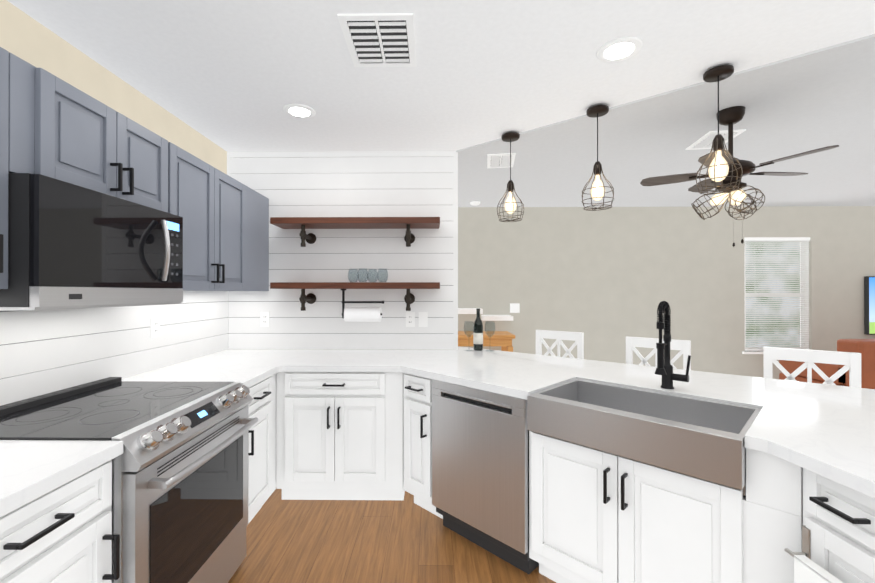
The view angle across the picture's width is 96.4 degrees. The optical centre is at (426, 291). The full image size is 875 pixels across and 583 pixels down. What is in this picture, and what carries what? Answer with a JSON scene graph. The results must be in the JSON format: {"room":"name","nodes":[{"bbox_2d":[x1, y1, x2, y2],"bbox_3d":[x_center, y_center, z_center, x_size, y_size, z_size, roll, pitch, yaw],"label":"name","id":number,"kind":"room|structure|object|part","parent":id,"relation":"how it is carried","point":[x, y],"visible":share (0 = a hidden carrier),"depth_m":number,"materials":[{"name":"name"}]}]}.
{"room":"kitchen","nodes":[
{"label":"kitchen","id":0,"kind":"room"},
{"bbox_2d":[0,0,227,405],"bbox_3d":[-1.698,0.121,1.952,0.138,2.525,2.739,0,0,1],"label":"wall","id":1,"kind":"structure","parent":0,"point":[42,352],"depth_m":1.94,"materials":[{"name":"white wood"}]},
{"bbox_2d":[0,47,8,288],"bbox_3d":[-1.453,-0.383,0.971,0.395,0.750,0.529,0,0,1],"label":"upper cabinet","id":2,"kind":"object","parent":1,"relation":"attached to","point":[4,102],"visible":1,"depth_m":1.22,"materials":[{"name":"grey wood"}]},
{"bbox_2d":[8,52,167,212],"bbox_3d":[-1.445,-0.568,1.599,0.395,0.377,0.719,0,0,1],"label":"upper cabinet","id":3,"kind":"object","parent":1,"relation":"attached to","point":[61,129],"visible":0.77,"depth_m":1.46,"materials":[{"name":"grey wood"}]},
{"bbox_2d":[0,173,182,310],"bbox_3d":[-1.390,-0.156,1.597,0.480,0.436,0.719,0,0,1],"label":"microwave","id":4,"kind":"object","parent":3,"relation":"attached to","point":[71,246],"visible":1,"depth_m":1.40,"materials":[{"name":"plastic"}]},
{"bbox_2d":[151,317,159,337],"bbox_3d":[-1.619,0.214,2.336,0.009,0.121,0.071,0,0,1],"label":"outlet","id":5,"kind":"object","parent":1,"relation":"attached to","point":[155,326],"visible":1,"depth_m":2.33,"materials":[{"name":"white plastic"}]},
{"bbox_2d":[168,142,245,290],"bbox_3d":[-1.435,-0.380,2.367,0.395,0.750,0.813,0,0,1],"label":"upper cabinet","id":6,"kind":"object","parent":1,"relation":"attached to","point":[207,202],"visible":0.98,"depth_m":2.31,"materials":[{"name":"grey wood"}]},
{"bbox_2d":[243,186,268,290],"bbox_3d":[-1.454,-0.379,2.977,0.342,0.750,0.400,0,0,1],"label":"cabinet end panel","id":7,"kind":"object","parent":1,"relation":"attached to","point":[257,241],"visible":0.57,"depth_m":2.97,"materials":[{"name":"grey wood"}]},
{"bbox_2d":[227,151,457,349],"bbox_3d":[-0.748,0.124,3.240,2.005,2.525,0.139,0,0,1],"label":"wall","id":8,"kind":"structure","parent":0,"point":[364,184],"depth_m":3.17,"materials":[{"name":"white wood"}]},
{"bbox_2d":[260,312,268,326],"bbox_3d":[-1.314,0.226,3.176,0.073,0.121,0.008,0,0,1],"label":"outlet","id":9,"kind":"object","parent":8,"relation":"attached to","point":[264,319],"visible":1,"depth_m":3.17,"materials":[{"name":"white plastic"}]},
{"bbox_2d":[299,289,315,310],"bbox_3d":[-0.940,0.063,3.064,0.088,0.166,0.224,0,0,1],"label":"shelf bracket","id":10,"kind":"object","parent":8,"relation":"attached to","point":[310,298],"depth_m":2.98,"materials":[{"name":"metal"}]},
{"bbox_2d":[299,225,315,246],"bbox_3d":[-0.940,-0.425,3.065,0.088,0.166,0.224,0,0,1],"label":"shelf bracket","id":11,"kind":"object","parent":8,"relation":"attached to","point":[310,238],"depth_m":2.98,"materials":[{"name":"metal"}]},
{"bbox_2d":[270,282,439,288],"bbox_3d":[-0.534,-0.044,3.043,1.271,0.047,0.254,0,0,1],"label":"shelf","id":12,"kind":"object","parent":8,"relation":"attached to","point":[354,285],"visible":1,"depth_m":2.92,"materials":[{"name":"brown wood"}]},
{"bbox_2d":[348,269,358,281],"bbox_3d":[-0.575,-0.123,3.070,0.088,0.109,0.086,0,0,1],"label":"glass","id":13,"kind":"object","parent":12,"relation":"on","point":[354,275],"visible":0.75,"depth_m":3.09,"materials":[{"name":"blue"}]},
{"bbox_2d":[340,289,383,317],"bbox_3d":[-0.501,0.094,3.048,0.341,0.229,0.045,0,0,1],"label":"towel holder","id":14,"kind":"object","parent":12,"relation":"attached to","point":[343,299],"visible":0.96,"depth_m":3.04,"materials":[{"name":"black metal"}]},
{"bbox_2d":[344,307,381,321],"bbox_3d":[-0.495,0.177,3.048,0.276,0.115,0.112,0,0,1],"label":"paper towel roll","id":15,"kind":"object","parent":14,"relation":"on","point":[361,314],"visible":0.92,"depth_m":3.00,"materials":[{"name":"white paper"}]},
{"bbox_2d":[357,269,367,281],"bbox_3d":[-0.493,-0.123,3.023,0.088,0.109,0.086,0,0,1],"label":"glass","id":16,"kind":"object","parent":12,"relation":"on","point":[362,274],"visible":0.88,"depth_m":3.02,"materials":[{"name":"blue"}]},
{"bbox_2d":[367,269,377,281],"bbox_3d":[-0.424,-0.123,3.078,0.088,0.109,0.086,0,0,1],"label":"glass","id":17,"kind":"object","parent":12,"relation":"on","point":[370,275],"visible":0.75,"depth_m":3.09,"materials":[{"name":"blue"}]},
{"bbox_2d":[270,217,439,228],"bbox_3d":[-0.534,-0.532,3.045,1.271,0.047,0.254,0,0,1],"label":"shelf","id":18,"kind":"object","parent":8,"relation":"attached to","point":[357,222],"visible":1,"depth_m":2.92,"materials":[{"name":"brown wood"}]},
{"bbox_2d":[404,289,414,310],"bbox_3d":[-0.138,0.063,3.054,0.088,0.166,0.224,0,0,1],"label":"shelf bracket","id":19,"kind":"object","parent":8,"relation":"attached to","point":[409,298],"depth_m":2.96,"materials":[{"name":"metal"}]},
{"bbox_2d":[404,224,414,246],"bbox_3d":[-0.138,-0.425,3.055,0.088,0.166,0.224,0,0,1],"label":"shelf bracket","id":20,"kind":"object","parent":8,"relation":"attached to","point":[409,238],"depth_m":2.96,"materials":[{"name":"metal"}]},
{"bbox_2d":[406,312,414,326],"bbox_3d":[-0.131,0.226,3.161,0.073,0.121,0.008,0,0,1],"label":"outlet","id":21,"kind":"object","parent":8,"relation":"attached to","point":[410,319],"visible":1,"depth_m":3.16,"materials":[{"name":"white plastic"}]},
{"bbox_2d":[419,312,427,326],"bbox_3d":[-0.027,0.226,3.159,0.073,0.121,0.010,0,0,1],"label":"light switch","id":22,"kind":"object","parent":8,"relation":"attached to","point":[423,319],"visible":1,"depth_m":3.16,"materials":[{"name":"white plastic"}]},
{"bbox_2d":[228,489,555,582],"bbox_3d":[2.312,1.412,1.553,10.003,0.060,7.558,0,0,1],"label":"floor","id":23,"kind":"structure","parent":0,"point":[407,539],"depth_m":2.10,"materials":[{"name":"brown wood"}]},
{"bbox_2d":[0,459,119,582],"bbox_3d":[-1.287,0.944,0.964,0.728,0.873,0.526,0,0,1],"label":"base cabinet","id":24,"kind":"object","parent":23,"relation":"on","point":[62,533],"visible":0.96,"depth_m":1.05,"materials":[{"name":"white wood"}]},
{"bbox_2d":[0,377,257,582],"bbox_3d":[-1.228,0.909,1.615,0.799,0.946,0.773,0,0,1],"label":"range","id":25,"kind":"object","parent":23,"relation":"on","point":[180,489],"visible":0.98,"depth_m":1.50,"materials":[{"name":"metal"}]},
{"bbox_2d":[246,374,275,526],"bbox_3d":[-1.270,0.948,2.261,0.728,0.873,0.513,0,0,1],"label":"base cabinet","id":26,"kind":"object","parent":23,"relation":"on","point":[262,455],"visible":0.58,"depth_m":2.27,"materials":[{"name":"white wood"}]},
{"bbox_2d":[276,372,404,499],"bbox_3d":[-0.668,0.949,2.813,1.918,0.873,0.733,0,0,1],"label":"base cabinet","id":27,"kind":"object","parent":23,"relation":"on","point":[339,435],"visible":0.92,"depth_m":2.50,"materials":[{"name":"white wood"}]},
{"bbox_2d":[0,346,874,516],"bbox_3d":[0.601,0.488,2.028,4.478,0.040,2.701,0,0,1],"label":"countertop","id":28,"kind":"structure","parent":27,"relation":"on","point":[826,431],"depth_m":1.85,"materials":[{"name":"stone"}]},
{"bbox_2d":[463,321,473,336],"bbox_3d":[0.337,0.353,3.106,0.088,0.234,0.086,0,0,1],"label":"wine glass","id":29,"kind":"object","parent":28,"relation":"on","point":[465,332],"visible":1,"depth_m":3.10,"materials":[{"name":"clear glass"}]},
{"bbox_2d":[473,308,482,350],"bbox_3d":[0.416,0.304,3.146,0.078,0.334,0.077,0,0,1],"label":"wine bottle","id":30,"kind":"object","parent":28,"relation":"on","point":[478,335],"visible":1,"depth_m":3.12,"materials":[{"name":"black glass"}]},
{"bbox_2d":[485,321,494,350],"bbox_3d":[0.504,0.353,3.104,0.088,0.234,0.086,0,0,1],"label":"wine glass","id":31,"kind":"object","parent":28,"relation":"on","point":[489,329],"visible":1,"depth_m":3.12,"materials":[{"name":"clear glass"}]},
{"bbox_2d":[527,379,760,495],"bbox_3d":[0.917,0.581,1.701,0.492,0.203,0.788,0,0,-45],"label":"farmhouse sink","id":32,"kind":"object","parent":28,"relation":"in","point":[699,438],"visible":0.79,"depth_m":1.59,"materials":[{"name":"metal"}]},
{"bbox_2d":[655,301,690,388],"bbox_3d":[1.155,0.256,1.863,0.173,0.423,0.124,0,0,1],"label":"spring faucet","id":33,"kind":"object","parent":28,"relation":"on","point":[664,368],"visible":1,"depth_m":1.85,"materials":[{"name":"black metal"}]},
{"bbox_2d":[403,373,442,518],"bbox_3d":[0.150,0.948,2.596,0.687,0.873,0.279,0,0,-44],"label":"base cabinet","id":34,"kind":"object","parent":23,"relation":"on","point":[417,437],"visible":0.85,"depth_m":2.39,"materials":[{"name":"white wood"}]},
{"bbox_2d":[432,379,538,573],"bbox_3d":[0.471,0.948,2.280,0.641,0.872,0.615,0,0,-44],"label":"dishwasher","id":35,"kind":"object","parent":23,"relation":"on","point":[480,468],"visible":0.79,"depth_m":2.03,"materials":[{"name":"metal"}]},
{"bbox_2d":[458,331,514,351],"bbox_3d":[0.653,0.940,4.605,0.688,0.900,0.459,0,0,1],"label":"console table","id":36,"kind":"object","parent":23,"relation":"on","point":[503,339],"visible":0.35,"depth_m":4.41,"materials":[{"name":"brown wood"}]},
{"bbox_2d":[536,330,583,358],"bbox_3d":[0.999,0.858,3.134,0.469,1.056,0.447,0,0,39],"label":"bar stool","id":37,"kind":"object","parent":23,"relation":"on","point":[576,337],"visible":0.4,"depth_m":3.24,"materials":[{"name":"white wood"}]},
{"bbox_2d":[626,336,690,369],"bbox_3d":[1.508,0.857,2.610,0.469,1.056,0.447,0,0,39],"label":"bar stool","id":38,"kind":"object","parent":23,"relation":"on","point":[683,346],"visible":0.27,"depth_m":2.74,"materials":[{"name":"white wood"}]},
{"bbox_2d":[529,431,801,582],"bbox_3d":[1.015,0.946,1.726,0.683,0.873,0.939,0,0,-45],"label":"base cabinet","id":39,"kind":"object","parent":23,"relation":"on","point":[597,516],"visible":0.83,"depth_m":1.47,"materials":[{"name":"white wood"}]},
{"bbox_2d":[763,347,860,387],"bbox_3d":[2.048,0.856,2.073,0.469,1.056,0.447,0,0,39],"label":"bar stool","id":40,"kind":"object","parent":23,"relation":"on","point":[851,361],"visible":0.27,"depth_m":2.18,"materials":[{"name":"white wood"}]},
{"bbox_2d":[779,339,874,388],"bbox_3d":[5.458,0.939,4.273,2.428,0.900,0.938,0,0,1],"label":"leather sofa","id":41,"kind":"object","parent":23,"relation":"on","point":[865,348],"visible":0.4,"depth_m":3.96,"materials":[{"name":"leather"}]},
{"bbox_2d":[784,468,874,582],"bbox_3d":[1.436,0.945,1.300,0.704,0.873,0.805,0,0,1],"label":"base cabinet","id":42,"kind":"object","parent":23,"relation":"on","point":[838,530],"visible":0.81,"depth_m":1.07,"materials":[{"name":"white wood"}]},
{"bbox_2d":[794,555,842,582],"bbox_3d":[1.087,1.065,1.067,0.030,0.592,0.148,0,0,1],"label":"hanging towel","id":43,"kind":"object","parent":42,"relation":"hanging from","point":[807,570],"visible":1,"depth_m":1.10,"materials":[{"name":"fabric"}]},
{"bbox_2d":[7,0,874,206],"bbox_3d":[2.573,-1.188,1.556,9.482,0.117,7.558,0,0,1],"label":"ceiling","id":44,"kind":"structure","parent":0,"point":[232,75],"depth_m":2.15,"materials":[{"name":"white paint"}]},
{"bbox_2d":[289,107,309,116],"bbox_3d":[-0.802,-1.134,2.472,0.125,0.004,0.122,0,0,1],"label":"recessed light","id":45,"kind":"object","parent":44,"relation":"in","point":[299,112],"visible":1,"depth_m":2.47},
{"bbox_2d":[337,13,415,66],"bbox_3d":[-0.209,-1.137,1.791,0.313,0.010,0.367,0,0,1],"label":"ceiling vent","id":46,"kind":"object","parent":44,"relation":"in","point":[380,40],"visible":1,"depth_m":1.75,"materials":[{"name":"white plastic"}]},
{"bbox_2d":[470,201,479,205],"bbox_3d":[0.609,-1.105,4.912,0.135,0.033,0.133,0,0,1],"label":"smoke detector","id":47,"kind":"object","parent":44,"relation":"attached to","point":[474,203],"visible":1,"depth_m":4.87,"materials":[{"name":"white plastic"}]},
{"bbox_2d":[487,153,515,167],"bbox_3d":[0.637,-1.121,3.361,0.229,0.010,0.348,0,0,9],"label":"ceiling vent","id":48,"kind":"object","parent":44,"relation":"in","point":[501,160],"visible":0.92,"depth_m":3.34,"materials":[{"name":"white plastic"}]},
{"bbox_2d":[497,132,523,221],"bbox_3d":[0.607,-0.820,2.829,0.198,0.615,0.194,0,0,1],"label":"pendant light","id":49,"kind":"object","parent":44,"relation":"hanging from","point":[510,205],"visible":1,"depth_m":2.81,"materials":[{"name":"black metal"}]},
{"bbox_2d":[581,105,613,210],"bbox_3d":[1.061,-0.821,2.425,0.198,0.615,0.194,0,0,1],"label":"pendant light","id":50,"kind":"object","parent":44,"relation":"hanging from","point":[597,191],"visible":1,"depth_m":2.41,"materials":[{"name":"black metal"}]},
{"bbox_2d":[605,43,633,58],"bbox_3d":[0.909,-1.135,1.848,0.125,0.004,0.122,0,0,1],"label":"recessed light","id":51,"kind":"object","parent":44,"relation":"in","point":[619,51],"visible":1,"depth_m":1.84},
{"bbox_2d":[685,129,745,149],"bbox_3d":[2.132,-1.122,2.903,0.229,0.010,0.348,0,0,9],"label":"ceiling vent","id":52,"kind":"object","parent":44,"relation":"in","point":[705,141],"visible":0.77,"depth_m":2.88,"materials":[{"name":"white plastic"}]},
{"bbox_2d":[696,65,742,194],"bbox_3d":[1.500,-0.822,2.011,0.198,0.615,0.194,0,0,1],"label":"pendant light","id":53,"kind":"object","parent":44,"relation":"hanging from","point":[718,170],"visible":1,"depth_m":1.99,"materials":[{"name":"black metal"}]},
{"bbox_2d":[640,106,838,246],"bbox_3d":[1.928,-0.699,2.461,0.944,0.858,0.932,0,0,1],"label":"ceiling fan","id":54,"kind":"object","parent":44,"relation":"hanging from","point":[729,117],"depth_m":2.42,"materials":[{"name":"black metal"}]},
{"bbox_3d":[1.903,-0.589,2.429,0.191,0.090,0.174,0,0,1],"label":"ceiling fan bulbs","id":55,"kind":"part","parent":54,"relation":"part of","materials":[{"name":"white glass"}]},
{"bbox_2d":[458,314,509,350],"bbox_3d":[0.664,0.837,5.058,0.782,1.108,0.284,0,0,1],"label":"wall","id":56,"kind":"structure","parent":0,"point":[463,319],"depth_m":4.92,"materials":[{"name":"beige paint"}]},
{"bbox_2d":[458,308,512,320],"bbox_3d":[0.669,0.293,5.044,0.834,0.145,0.314,0,0,1],"label":"trim","id":57,"kind":"structure","parent":56,"relation":"on","point":[486,317],"depth_m":4.89,"materials":[{"name":"white wood"}]},
{"bbox_2d":[458,206,874,378],"bbox_3d":[2.621,0.129,5.250,9.482,2.525,0.143,0,0,1],"label":"wall","id":58,"kind":"structure","parent":0,"point":[607,281],"depth_m":5.17,"materials":[{"name":"beige paint"}]},
{"bbox_2d":[510,303,519,312],"bbox_3d":[1.171,0.221,5.191,0.125,0.125,0.012,0,0,1],"label":"light switch","id":59,"kind":"object","parent":58,"relation":"attached to","point":[514,307],"visible":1,"depth_m":5.19,"materials":[{"name":"white plastic"}]},
{"bbox_2d":[742,241,808,353],"bbox_3d":[4.631,0.052,5.188,0.938,1.538,0.133,0,0,1],"label":"window","id":60,"kind":"structure","parent":58,"relation":"in","point":[752,352],"depth_m":5.20,"materials":[{"name":"white plastic"}]},
{"bbox_2d":[744,237,809,350],"bbox_3d":[4.631,0.032,5.173,0.854,1.494,0.033,0,0,1],"label":"window blind slats","id":61,"kind":"object","parent":60,"relation":"attached to","point":[758,242],"visible":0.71,"depth_m":5.17,"materials":[{"name":"white plastic"}]},
{"bbox_2d":[864,276,874,334],"bbox_3d":[6.381,0.182,5.101,1.271,0.757,0.049,0,0,1],"label":"wall-mounted tv","id":62,"kind":"object","parent":58,"relation":"attached to","point":[869,305],"visible":1,"depth_m":5.09,"materials":[{"name":"plastic"}]},
{"label":"outside","id":63,"kind":"structure","parent":0,"visible":0},
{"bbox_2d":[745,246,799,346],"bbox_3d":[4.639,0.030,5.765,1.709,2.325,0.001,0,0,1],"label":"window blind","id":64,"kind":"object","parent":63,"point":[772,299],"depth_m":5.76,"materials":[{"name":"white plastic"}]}
]}

